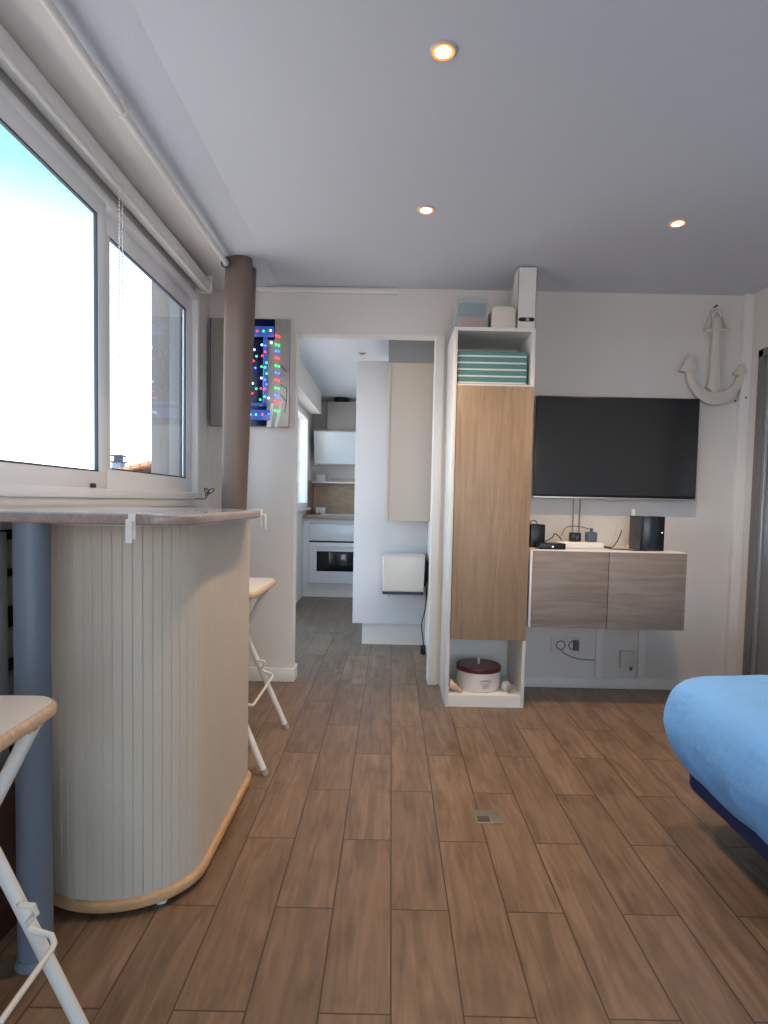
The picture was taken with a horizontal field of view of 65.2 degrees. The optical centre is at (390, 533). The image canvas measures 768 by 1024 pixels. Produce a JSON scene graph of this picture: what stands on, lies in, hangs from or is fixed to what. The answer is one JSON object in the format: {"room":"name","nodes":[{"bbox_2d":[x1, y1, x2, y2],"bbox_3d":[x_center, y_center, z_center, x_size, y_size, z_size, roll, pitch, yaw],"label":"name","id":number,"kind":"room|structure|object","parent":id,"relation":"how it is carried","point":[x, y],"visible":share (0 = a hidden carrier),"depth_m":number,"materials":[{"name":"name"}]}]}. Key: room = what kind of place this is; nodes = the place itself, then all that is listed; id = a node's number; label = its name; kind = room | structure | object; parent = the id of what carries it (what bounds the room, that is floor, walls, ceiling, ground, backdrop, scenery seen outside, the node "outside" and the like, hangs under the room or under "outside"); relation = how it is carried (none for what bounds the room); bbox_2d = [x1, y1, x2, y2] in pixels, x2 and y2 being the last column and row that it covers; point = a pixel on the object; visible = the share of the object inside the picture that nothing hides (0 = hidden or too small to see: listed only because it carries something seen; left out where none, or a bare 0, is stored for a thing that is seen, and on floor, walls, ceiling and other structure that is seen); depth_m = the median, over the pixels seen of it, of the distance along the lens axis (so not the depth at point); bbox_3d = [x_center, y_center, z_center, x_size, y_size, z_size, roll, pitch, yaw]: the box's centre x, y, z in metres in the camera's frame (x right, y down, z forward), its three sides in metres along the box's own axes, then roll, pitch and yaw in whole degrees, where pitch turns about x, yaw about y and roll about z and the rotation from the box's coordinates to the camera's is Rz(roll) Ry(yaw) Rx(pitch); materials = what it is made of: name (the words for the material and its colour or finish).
{"room":"studio apartment","nodes":[
{"label":"studio apartment","id":0,"kind":"room"},
{"bbox_2d":[0,67,208,529],"bbox_3d":[-1.147,-0.152,0.769,0.200,2.330,5.550,1,3,0],"label":"wall","id":1,"kind":"structure","parent":0,"point":[204,297],"depth_m":3.19,"materials":[{"name":"white paint"}]},
{"bbox_2d":[0,80,199,498],"bbox_3d":[-1.082,-0.664,2.092,0.148,1.075,2.205,1,3,0],"label":"window","id":2,"kind":"structure","parent":1,"relation":"in","point":[17,478],"depth_m":2.17,"materials":[{"name":"white plastic"}]},
{"bbox_2d":[0,23,212,399],"bbox_3d":[-0.986,-0.882,2.058,0.091,0.821,2.230,1,3,0],"label":"roller blind","id":3,"kind":"object","parent":2,"relation":"attached to","point":[14,62],"visible":1,"depth_m":1.92,"materials":[{"name":"white"}]},
{"bbox_2d":[195,488,213,499],"bbox_3d":[-0.962,-0.204,3.080,0.140,0.061,0.032,3,4,33],"label":"tie","id":4,"kind":"object","parent":2,"relation":"attached to","point":[208,491],"visible":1,"depth_m":3.05,"materials":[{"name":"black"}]},
{"bbox_2d":[0,496,200,506],"bbox_3d":[-1.168,-0.113,2.151,0.260,0.035,2.265,1,3,0],"label":"trim","id":5,"kind":"structure","parent":1,"relation":"attached to","point":[4,501],"depth_m":2.08,"materials":[{"name":"white wood"}]},
{"bbox_2d":[0,0,224,291],"bbox_3d":[-0.922,-1.228,0.713,0.205,0.010,5.350,1,3,0],"label":"trim","id":6,"kind":"structure","parent":1,"relation":"attached to","point":[27,22],"depth_m":1.84,"materials":[{"name":"white"}]},
{"bbox_2d":[151,280,182,475],"bbox_3d":[-1.181,-0.743,3.325,0.157,3.200,0.333,1,3,0],"label":"wall pillar","id":7,"kind":"structure","parent":0,"point":[160,301],"depth_m":3.16,"materials":[{"name":"white paint"}]},
{"bbox_2d":[296,404,313,602],"bbox_3d":[-1.067,-0.389,5.413,0.250,2.280,3.750,1,3,0],"label":"wall","id":8,"kind":"structure","parent":0,"point":[299,548],"depth_m":6.56,"materials":[{"name":"white paint"}]},
{"bbox_2d":[297,405,310,510],"bbox_3d":[-0.944,-0.758,6.105,0.120,1.050,1.270,1,3,0],"label":"window","id":9,"kind":"structure","parent":8,"relation":"in","point":[304,422],"depth_m":6.65,"materials":[{"name":"white plastic"}]},
{"bbox_2d":[306,480,313,513],"bbox_3d":[-0.935,-0.422,7.019,0.012,0.388,0.540,1,3,0],"label":"backsplash","id":10,"kind":"structure","parent":8,"relation":"attached to","point":[310,484],"depth_m":7.01,"materials":[{"name":"brown wood"}]},
{"bbox_2d":[298,358,320,413],"bbox_3d":[-0.847,-1.369,5.086,0.150,0.240,3.200,1,3,0],"label":"wall","id":11,"kind":"structure","parent":0,"point":[309,394],"depth_m":5.81,"materials":[{"name":"white paint"}]},
{"bbox_2d":[313,401,355,483],"bbox_3d":[-0.390,-0.476,7.336,1.600,2.280,0.100,1,3,0],"label":"wall","id":12,"kind":"structure","parent":0,"point":[320,420],"depth_m":7.27,"materials":[{"name":"white paint"}]},
{"bbox_2d":[312,481,354,483],"bbox_3d":[-0.325,-0.601,7.194,1.199,0.022,0.170,1,3,0],"label":"shelf","id":13,"kind":"object","parent":12,"relation":"attached to","point":[320,482],"visible":0.44,"depth_m":7.11,"materials":[{"name":"white"}]},
{"bbox_2d":[316,474,326,480],"bbox_3d":[-0.824,-0.665,7.176,0.113,0.087,0.108,1,3,0],"label":"tub","id":14,"kind":"object","parent":13,"relation":"on","point":[320,477],"visible":0.9,"depth_m":7.13,"materials":[{"name":"white plastic"}]},
{"bbox_2d":[331,478,354,481],"bbox_3d":[-0.497,-0.637,7.202,0.420,0.040,0.050,1,3,0],"label":"tray","id":15,"kind":"object","parent":13,"relation":"on","point":[332,479],"visible":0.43,"depth_m":7.18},
{"bbox_2d":[313,483,354,513],"bbox_3d":[-0.330,-0.411,7.283,1.200,0.365,0.012,1,3,0],"label":"backsplash","id":16,"kind":"structure","parent":12,"relation":"attached to","point":[337,498],"depth_m":7.28,"materials":[{"name":"brown wood"}]},
{"bbox_2d":[314,397,355,464],"bbox_3d":[-0.570,-1.192,7.024,0.600,0.785,0.446,1,3,0],"label":"extractor hood","id":17,"kind":"object","parent":12,"relation":"attached to","point":[335,445],"visible":0.72,"depth_m":6.92,"materials":[{"name":"white metal"}]},
{"bbox_2d":[0,596,767,1023],"bbox_3d":[0.505,0.952,2.803,3.550,0.060,9.500,1,3,0],"label":"floor","id":18,"kind":"structure","parent":0,"point":[356,880],"depth_m":1.67,"materials":[{"name":"brown wood"}]},
{"bbox_2d":[0,529,14,769],"bbox_3d":[-1.026,0.454,1.953,0.063,0.960,0.850,1,3,0],"label":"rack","id":19,"kind":"object","parent":18,"relation":"on","point":[6,568],"visible":0.03,"depth_m":1.55,"materials":[{"name":"black"}]},
{"bbox_2d":[0,770,16,940],"bbox_3d":[-0.985,0.774,1.358,0.152,0.385,0.244,1,3,0],"label":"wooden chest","id":20,"kind":"object","parent":18,"relation":"on","point":[8,919],"visible":0.46,"depth_m":1.44,"materials":[{"name":"brown wood"}]},
{"bbox_2d":[0,695,88,1023],"bbox_3d":[-0.738,0.649,0.861,0.445,0.707,0.498,1,3,-2],"label":"folding stool","id":21,"kind":"object","parent":18,"relation":"on","point":[22,717],"visible":1,"depth_m":1.04,"materials":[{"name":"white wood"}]},
{"bbox_2d":[0,511,263,974],"bbox_3d":[-0.744,0.443,1.720,0.610,1.018,0.852,1,3,0],"label":"table","id":22,"kind":"object","parent":18,"relation":"on","point":[31,556],"depth_m":1.31,"materials":[{"name":"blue metal"}]},
{"bbox_2d":[0,506,260,514],"bbox_3d":[-0.731,-0.067,1.692,0.595,0.002,0.835,1,3,0],"label":"countertop","id":23,"kind":"structure","parent":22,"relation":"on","point":[73,509],"depth_m":1.54,"materials":[{"name":"beige laminate"}]},
{"bbox_2d":[125,512,140,542],"bbox_3d":[-0.545,-0.013,1.271,0.016,0.064,0.045,1,3,0],"label":"clip","id":24,"kind":"object","parent":22,"relation":"attached to","point":[130,523],"visible":1,"depth_m":1.25,"materials":[{"name":"white plastic"}]},
{"bbox_2d":[252,509,265,528],"bbox_3d":[-0.429,-0.046,1.961,0.045,0.064,0.016,1,3,0],"label":"clip","id":25,"kind":"object","parent":22,"relation":"attached to","point":[252,509],"visible":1,"depth_m":1.95,"materials":[{"name":"white"}]},
{"bbox_2d":[50,519,250,913],"bbox_3d":[-0.730,0.448,1.862,0.452,0.995,0.786,1,3,0],"label":"counter base","id":26,"kind":"object","parent":18,"relation":"on","point":[150,633],"visible":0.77,"depth_m":1.51,"materials":[{"name":"beige wood"}]},
{"bbox_2d":[248,578,289,775],"bbox_3d":[-0.681,0.564,2.524,0.445,0.707,0.498,1,3,0],"label":"folding stool","id":27,"kind":"object","parent":18,"relation":"on","point":[260,587],"visible":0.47,"depth_m":2.67,"materials":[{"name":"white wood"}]},
{"bbox_2d":[302,519,353,596],"bbox_3d":[-0.349,0.261,6.918,1.211,0.855,0.790,1,3,0],"label":"base cabinet","id":28,"kind":"object","parent":18,"relation":"on","point":[309,589],"visible":0.16,"depth_m":6.57,"materials":[{"name":"white paint"}]},
{"bbox_2d":[303,514,353,519],"bbox_3d":[-0.340,-0.188,6.881,1.212,0.040,0.823,1,3,0],"label":"countertop","id":29,"kind":"structure","parent":28,"relation":"on","point":[308,516],"depth_m":6.47,"materials":[{"name":"brown wood"}]},
{"bbox_2d":[316,507,325,513],"bbox_3d":[-0.826,-0.274,7.146,0.113,0.082,0.100,1,3,0],"label":"paper holder","id":30,"kind":"object","parent":29,"relation":"on","point":[319,510],"visible":0.98,"depth_m":7.10,"materials":[{"name":"white"}]},
{"bbox_2d":[321,514,353,515],"bbox_3d":[-0.486,-0.211,6.819,0.540,0.008,0.520,1,3,0],"label":"cooktop","id":31,"kind":"object","parent":29,"relation":"in","point":[321,514],"visible":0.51,"depth_m":6.62,"materials":[{"name":"white"}]},
{"bbox_2d":[308,523,353,583],"bbox_3d":[-0.590,0.211,6.799,0.594,0.650,0.644,1,3,0],"label":"oven","id":32,"kind":"object","parent":28,"relation":"in","point":[331,546],"visible":0.65,"depth_m":6.52,"materials":[{"name":"white paint"}]},
{"bbox_2d":[352,361,426,644],"bbox_3d":[0.006,-0.219,4.655,0.533,2.065,0.600,1,3,0],"label":"tall cabinet","id":33,"kind":"object","parent":18,"relation":"on","point":[393,619],"visible":0.72,"depth_m":4.37,"materials":[{"name":"white paint"}]},
{"bbox_2d":[382,591,423,596],"bbox_3d":[0.086,0.431,4.238,0.280,0.074,0.300,1,3,0],"label":"shelf","id":34,"kind":"object","parent":33,"relation":"attached to","point":[415,594],"visible":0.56,"depth_m":4.09,"materials":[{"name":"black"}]},
{"bbox_2d":[383,553,427,591],"bbox_3d":[0.101,0.272,4.227,0.314,0.247,0.275,1,3,0],"label":"heater","id":35,"kind":"object","parent":34,"relation":"on","point":[402,572],"visible":1,"depth_m":4.09,"materials":[{"name":"white plastic"}]},
{"bbox_2d":[421,585,426,644],"bbox_3d":[0.238,0.565,4.221,0.037,0.448,0.038,1,3,0],"label":"cable","id":36,"kind":"object","parent":35,"relation":"hanging from","point":[425,585],"visible":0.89,"depth_m":4.23,"materials":[{"name":"black plastic"}]},
{"bbox_2d":[420,645,425,653],"bbox_3d":[0.229,0.813,4.203,0.036,0.060,0.050,1,3,0],"label":"socket","id":37,"kind":"object","parent":18,"relation":"on","point":[422,647],"visible":1,"depth_m":4.18,"materials":[{"name":"black plastic"}]},
{"bbox_2d":[439,327,535,707],"bbox_3d":[0.509,-0.075,3.252,0.410,1.945,0.389,1,3,0],"label":"tall cabinet","id":38,"kind":"object","parent":18,"relation":"on","point":[489,431],"visible":0.94,"depth_m":3.07,"materials":[{"name":"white wood"}]},
{"bbox_2d":[449,678,457,690],"bbox_3d":[0.331,0.796,3.164,0.048,0.068,0.051,3,4,37],"label":"seashell","id":39,"kind":"object","parent":38,"relation":"in","point":[452,684],"visible":0.98,"depth_m":3.15,"materials":[{"name":"beige"}]},
{"bbox_2d":[456,658,500,692],"bbox_3d":[0.479,0.753,3.263,0.242,0.158,0.242,1,3,0],"label":"tin","id":40,"kind":"object","parent":38,"relation":"in","point":[478,675],"visible":0.98,"depth_m":3.17,"materials":[{"name":"white metal"}]},
{"bbox_2d":[457,351,526,384],"bbox_3d":[0.520,-0.852,3.209,0.355,0.170,0.300,1,3,0],"label":"storage box","id":41,"kind":"object","parent":38,"relation":"in","point":[473,367],"visible":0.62,"depth_m":3.06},
{"bbox_2d":[485,306,515,327],"bbox_3d":[0.574,-1.100,3.156,0.130,0.112,0.248,1,3,0],"label":"bread box","id":42,"kind":"object","parent":38,"relation":"on","point":[499,316],"visible":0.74,"depth_m":3.04,"materials":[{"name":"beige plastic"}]},
{"bbox_2d":[501,681,510,690],"bbox_3d":[0.618,0.812,3.206,0.051,0.049,0.047,1,3,0],"label":"seashell","id":43,"kind":"object","parent":38,"relation":"in","point":[504,684],"visible":0.77,"depth_m":3.19,"materials":[{"name":"beige"}]},
{"bbox_2d":[507,685,513,691],"bbox_3d":[0.631,0.818,3.159,0.039,0.036,0.031,1,3,0],"label":"seashell","id":44,"kind":"object","parent":38,"relation":"in","point":[509,688],"visible":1,"depth_m":3.15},
{"bbox_2d":[510,267,536,327],"bbox_3d":[0.690,-1.193,3.150,0.094,0.304,0.252,1,3,0],"label":"magazine file","id":45,"kind":"object","parent":38,"relation":"on","point":[524,293],"visible":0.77,"depth_m":3.03,"materials":[{"name":"white"}]},
{"bbox_3d":[0.420,-1.127,3.170,0.164,0.159,0.278,1,3,0],"label":"plastic box","id":46,"kind":"object","parent":38,"relation":"on","visible":0},
{"bbox_2d":[457,316,484,326],"bbox_3d":[0.418,-1.083,3.172,0.130,0.062,0.240,1,3,0],"label":"folded cloth","id":47,"kind":"object","parent":46,"relation":"in","point":[464,321],"visible":0.42,"depth_m":3.05,"materials":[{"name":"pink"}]},
{"bbox_2d":[455,302,485,326],"bbox_3d":[0.420,-1.150,3.169,0.136,0.067,0.240,1,3,0],"label":"folded cloth","id":48,"kind":"object","parent":47,"relation":"on","point":[465,308],"visible":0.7,"depth_m":3.05,"materials":[{"name":"teal fabric"}]},
{"bbox_2d":[474,810,502,823],"bbox_3d":[0.330,0.958,2.027,0.086,0.004,0.080,1,3,0],"label":"floor plate","id":49,"kind":"object","parent":18,"relation":"on","point":[482,816],"visible":1,"depth_m":2.02,"materials":[{"name":"brown"}]},
{"bbox_2d":[663,675,767,861],"bbox_3d":[1.434,0.773,1.070,1.077,0.518,2.067,1,3,0],"label":"bed","id":50,"kind":"object","parent":18,"relation":"on","point":[716,727],"visible":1,"depth_m":1.70,"materials":[{"name":"blue fabric"}]},
{"bbox_2d":[52,0,767,400],"bbox_3d":[0.504,-1.371,2.681,3.450,0.128,9.500,1,3,0],"label":"ceiling","id":51,"kind":"structure","parent":0,"point":[564,140],"depth_m":1.97,"materials":[{"name":"white paint"}]},
{"bbox_2d":[38,0,228,265],"bbox_3d":[-0.799,-1.256,1.650,0.038,0.053,3.025,1,3,0],"label":"curtain rod","id":52,"kind":"object","parent":51,"relation":"attached to","point":[119,104],"visible":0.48,"depth_m":1.77,"materials":[{"name":"white metal"}]},
{"bbox_2d":[221,255,256,508],"bbox_3d":[-0.784,-0.261,3.070,0.164,2.200,0.216,1,3,3],"label":"column","id":53,"kind":"structure","parent":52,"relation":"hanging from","point":[240,274],"depth_m":2.95,"materials":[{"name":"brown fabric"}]},
{"bbox_2d":[417,205,434,214],"bbox_3d":[0.147,-1.327,2.464,0.074,0.009,0.074,1,3,0],"label":"recessed light","id":54,"kind":"object","parent":51,"relation":"in","point":[424,209],"visible":1,"depth_m":2.45,"materials":[{"name":"white glass"}]},
{"bbox_2d":[429,40,456,61],"bbox_3d":[0.141,-1.282,1.597,0.074,0.009,0.074,1,3,0],"label":"recessed light","id":55,"kind":"object","parent":51,"relation":"in","point":[441,50],"visible":1,"depth_m":1.59,"materials":[{"name":"white"}]},
{"bbox_2d":[668,219,686,227],"bbox_3d":[1.214,-1.309,2.534,0.074,0.009,0.074,1,3,0],"label":"recessed light","id":56,"kind":"object","parent":51,"relation":"in","point":[675,223],"visible":1,"depth_m":2.52,"materials":[{"name":"white"}]},
{"bbox_2d":[389,340,434,362],"bbox_3d":[0.144,-1.269,4.099,0.305,0.295,0.400,1,3,0],"label":"wall","id":57,"kind":"structure","parent":0,"point":[400,351],"depth_m":3.90,"materials":[{"name":"grey paint"}]},
{"bbox_2d":[424,521,429,653],"bbox_3d":[0.328,-0.363,5.463,0.100,2.280,3.850,1,3,0],"label":"wall","id":58,"kind":"structure","parent":0,"point":[428,522],"depth_m":4.24,"materials":[{"name":"white paint"}]},
{"bbox_2d":[386,363,433,520],"bbox_3d":[0.132,-0.606,4.133,0.300,1.032,0.400,1,3,0],"label":"upper cabinet","id":59,"kind":"object","parent":58,"relation":"attached to","point":[410,397],"visible":0.89,"depth_m":3.93,"materials":[{"name":"beige wood"}]},
{"bbox_2d":[426,336,444,684],"bbox_3d":[0.263,-0.121,3.501,0.050,2.000,0.135,1,3,0],"label":"trim","id":60,"kind":"structure","parent":58,"relation":"attached to","point":[439,344],"depth_m":3.44,"materials":[{"name":"white"}]},
{"bbox_2d":[208,286,741,683],"bbox_3d":[0.585,-0.254,3.491,3.260,2.280,0.100,1,3,0],"label":"wall","id":61,"kind":"structure","parent":0,"point":[589,344],"depth_m":3.43,"materials":[{"name":"white paint"}]},
{"bbox_2d":[209,318,290,427],"bbox_3d":[-0.792,-0.903,3.382,0.446,0.600,0.053,1,3,0],"label":"painting","id":62,"kind":"object","parent":61,"relation":"attached to","point":[270,397],"visible":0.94,"depth_m":3.37,"materials":[{"name":"multicoloured fabric"}]},
{"bbox_2d":[248,663,296,681],"bbox_3d":[-0.813,0.816,3.543,0.509,0.080,0.118,1,3,0],"label":"baseboard","id":63,"kind":"structure","parent":61,"relation":"attached to","point":[280,674],"depth_m":3.48,"materials":[{"name":"white wood"}]},
{"bbox_2d":[256,287,397,294],"bbox_3d":[-0.359,-1.363,3.373,0.805,0.023,0.022,1,3,0],"label":"trim","id":64,"kind":"structure","parent":61,"relation":"attached to","point":[258,289],"depth_m":3.36,"materials":[{"name":"white paint"}]},
{"bbox_2d":[551,637,580,652],"bbox_3d":[1.017,0.647,3.480,0.170,0.090,0.016,1,3,0],"label":"wall outlet","id":65,"kind":"object","parent":61,"relation":"attached to","point":[566,643],"visible":0.96,"depth_m":3.48,"materials":[{"name":"white plastic"}]},
{"bbox_2d":[573,640,578,650],"bbox_3d":[1.070,0.644,3.457,0.030,0.060,0.028,1,3,0],"label":"plug","id":66,"kind":"object","parent":65,"relation":"attached to","point":[575,642],"visible":1,"depth_m":3.44,"materials":[{"name":"grey plastic"}]},
{"bbox_2d":[561,648,594,660],"bbox_3d":[1.089,0.701,3.480,0.214,0.073,0.015,1,3,-4],"label":"cable","id":67,"kind":"object","parent":65,"relation":"hanging from","point":[561,648],"visible":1,"depth_m":3.48,"materials":[{"name":"grey plastic"}]},
{"bbox_2d":[594,629,602,677],"bbox_3d":[1.212,0.659,3.482,0.040,0.361,0.012,1,3,0],"label":"cover","id":68,"kind":"object","parent":61,"relation":"attached to","point":[599,632],"visible":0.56,"depth_m":3.48,"materials":[{"name":"white plastic"}]},
{"bbox_2d":[524,676,684,689],"bbox_3d":[1.317,0.873,3.492,1.240,0.060,0.014,1,3,0],"label":"baseboard","id":69,"kind":"structure","parent":61,"relation":"attached to","point":[529,681],"depth_m":3.48,"materials":[{"name":"white"}]},
{"bbox_2d":[526,541,686,630],"bbox_3d":[1.119,0.265,3.277,0.807,0.442,0.380,1,3,0],"label":"tv cabinet","id":70,"kind":"object","parent":61,"relation":"attached to","point":[605,588],"depth_m":3.09,"materials":[{"name":"brown wood"}]},
{"bbox_2d":[529,520,544,546],"bbox_3d":[0.785,-0.002,3.284,0.100,0.150,0.100,1,3,0],"label":"speaker","id":71,"kind":"object","parent":70,"relation":"on","point":[536,531],"visible":0.66,"depth_m":3.23},
{"bbox_2d":[536,542,565,549],"bbox_3d":[0.842,0.065,3.154,0.137,0.032,0.086,1,3,0],"label":"box","id":72,"kind":"object","parent":70,"relation":"on","point":[540,545],"visible":1,"depth_m":3.11,"materials":[{"name":"black plastic"}]},
{"bbox_2d":[569,532,580,541],"bbox_3d":[0.995,0.019,3.234,0.054,0.047,0.052,1,3,0],"label":"plug adapter","id":73,"kind":"object","parent":70,"relation":"on","point":[573,536],"visible":1,"depth_m":3.21,"materials":[{"name":"black plastic"}]},
{"bbox_2d":[585,528,596,541],"bbox_3d":[1.082,0.008,3.235,0.053,0.072,0.050,1,3,0],"label":"plug adapter","id":74,"kind":"object","parent":70,"relation":"on","point":[591,536],"visible":1,"depth_m":3.21,"materials":[{"name":"blue plastic"}]},
{"bbox_2d":[604,530,621,547],"bbox_3d":[1.220,0.030,3.271,0.156,0.095,0.028,-1,4,-32],"label":"cable","id":75,"kind":"object","parent":70,"relation":"on","point":[621,530],"visible":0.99,"depth_m":3.28,"materials":[{"name":"black plastic"}]},
{"bbox_2d":[604,547,647,550],"bbox_3d":[1.243,0.083,3.171,0.216,0.013,0.025,3,4,32],"label":"cable","id":76,"kind":"object","parent":70,"relation":"on","point":[604,547],"visible":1,"depth_m":3.17,"materials":[{"name":"black plastic"}]},
{"bbox_2d":[626,510,634,547],"bbox_3d":[1.348,-0.026,3.344,0.045,0.215,0.035,1,3,0],"label":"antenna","id":77,"kind":"object","parent":70,"relation":"on","point":[632,511],"visible":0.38,"depth_m":3.33,"materials":[{"name":"white plastic"}]},
{"bbox_2d":[629,516,664,550],"bbox_3d":[1.380,-0.002,3.220,0.130,0.182,0.166,1,3,0],"label":"router","id":78,"kind":"object","parent":70,"relation":"on","point":[645,532],"visible":0.97,"depth_m":3.15,"materials":[{"name":"black plastic"}]},
{"bbox_2d":[532,396,699,500],"bbox_3d":[1.267,-0.474,3.395,0.914,0.578,0.067,1,3,0],"label":"television","id":79,"kind":"object","parent":61,"relation":"attached to","point":[607,448],"visible":1,"depth_m":3.36,"materials":[{"name":"black"}]},
{"bbox_2d":[572,498,573,531],"bbox_3d":[1.048,-0.083,3.443,0.009,0.298,0.007,1,3,0],"label":"cable","id":80,"kind":"object","parent":79,"relation":"hanging from","point":[573,498],"visible":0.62,"depth_m":3.44,"materials":[{"name":"grey plastic"}]},
{"bbox_2d":[578,499,580,532],"bbox_3d":[1.085,-0.082,3.443,0.009,0.298,0.007,1,3,0],"label":"cable","id":81,"kind":"object","parent":79,"relation":"hanging from","point":[579,499],"visible":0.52,"depth_m":3.44,"materials":[{"name":"grey plastic"}]},
{"bbox_2d":[619,650,635,670],"bbox_3d":[1.372,0.735,3.475,0.085,0.110,0.034,1,3,0],"label":"junction box","id":82,"kind":"object","parent":61,"relation":"attached to","point":[626,657],"visible":1,"depth_m":3.46,"materials":[{"name":"grey plastic"}]},
{"bbox_2d":[636,630,645,678],"bbox_3d":[1.456,0.664,3.482,0.040,0.361,0.012,1,3,0],"label":"cover","id":83,"kind":"object","parent":61,"relation":"attached to","point":[641,633],"visible":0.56,"depth_m":3.48,"materials":[{"name":"white plastic"}]},
{"bbox_2d":[723,294,754,675],"bbox_3d":[1.987,-0.211,3.424,0.055,2.260,0.035,1,3,0],"label":"trim","id":84,"kind":"structure","parent":61,"relation":"attached to","point":[748,300],"depth_m":3.41,"materials":[{"name":"white"}]},
{"bbox_3d":[1.827,-1.275,3.371,0.012,0.011,0.030,1,3,0],"label":"wall hook","id":85,"kind":"object","parent":61,"relation":"attached to","visible":0},
{"bbox_2d":[679,307,747,404],"bbox_3d":[1.818,-0.998,3.374,0.380,0.547,0.032,1,3,0],"label":"decoration","id":86,"kind":"object","parent":85,"relation":"hanging from","point":[710,397],"visible":1,"depth_m":3.37,"materials":[{"name":"white wood"}]},
{"bbox_2d":[736,287,767,675],"bbox_3d":[2.062,-0.078,0.720,0.100,2.280,5.450,1,3,0],"label":"wall","id":87,"kind":"structure","parent":0,"point":[760,332],"depth_m":3.37,"materials":[{"name":"white paint"}]},
{"bbox_2d":[742,347,767,674],"bbox_3d":[2.045,-0.014,2.846,0.092,1.930,0.990,1,3,0],"label":"door","id":88,"kind":"structure","parent":87,"relation":"in","point":[755,647],"depth_m":3.28,"materials":[{"name":"grey"}]},
{"label":"outside","id":89,"kind":"structure","parent":0,"visible":0},
{"bbox_2d":[110,454,150,472],"bbox_3d":[-6.930,1.367,24.212,6.200,8.560,8.200,1,3,0],"label":"house","id":90,"kind":"structure","parent":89,"point":[118,463],"depth_m":20.45,"materials":[{"name":"ceramic"}]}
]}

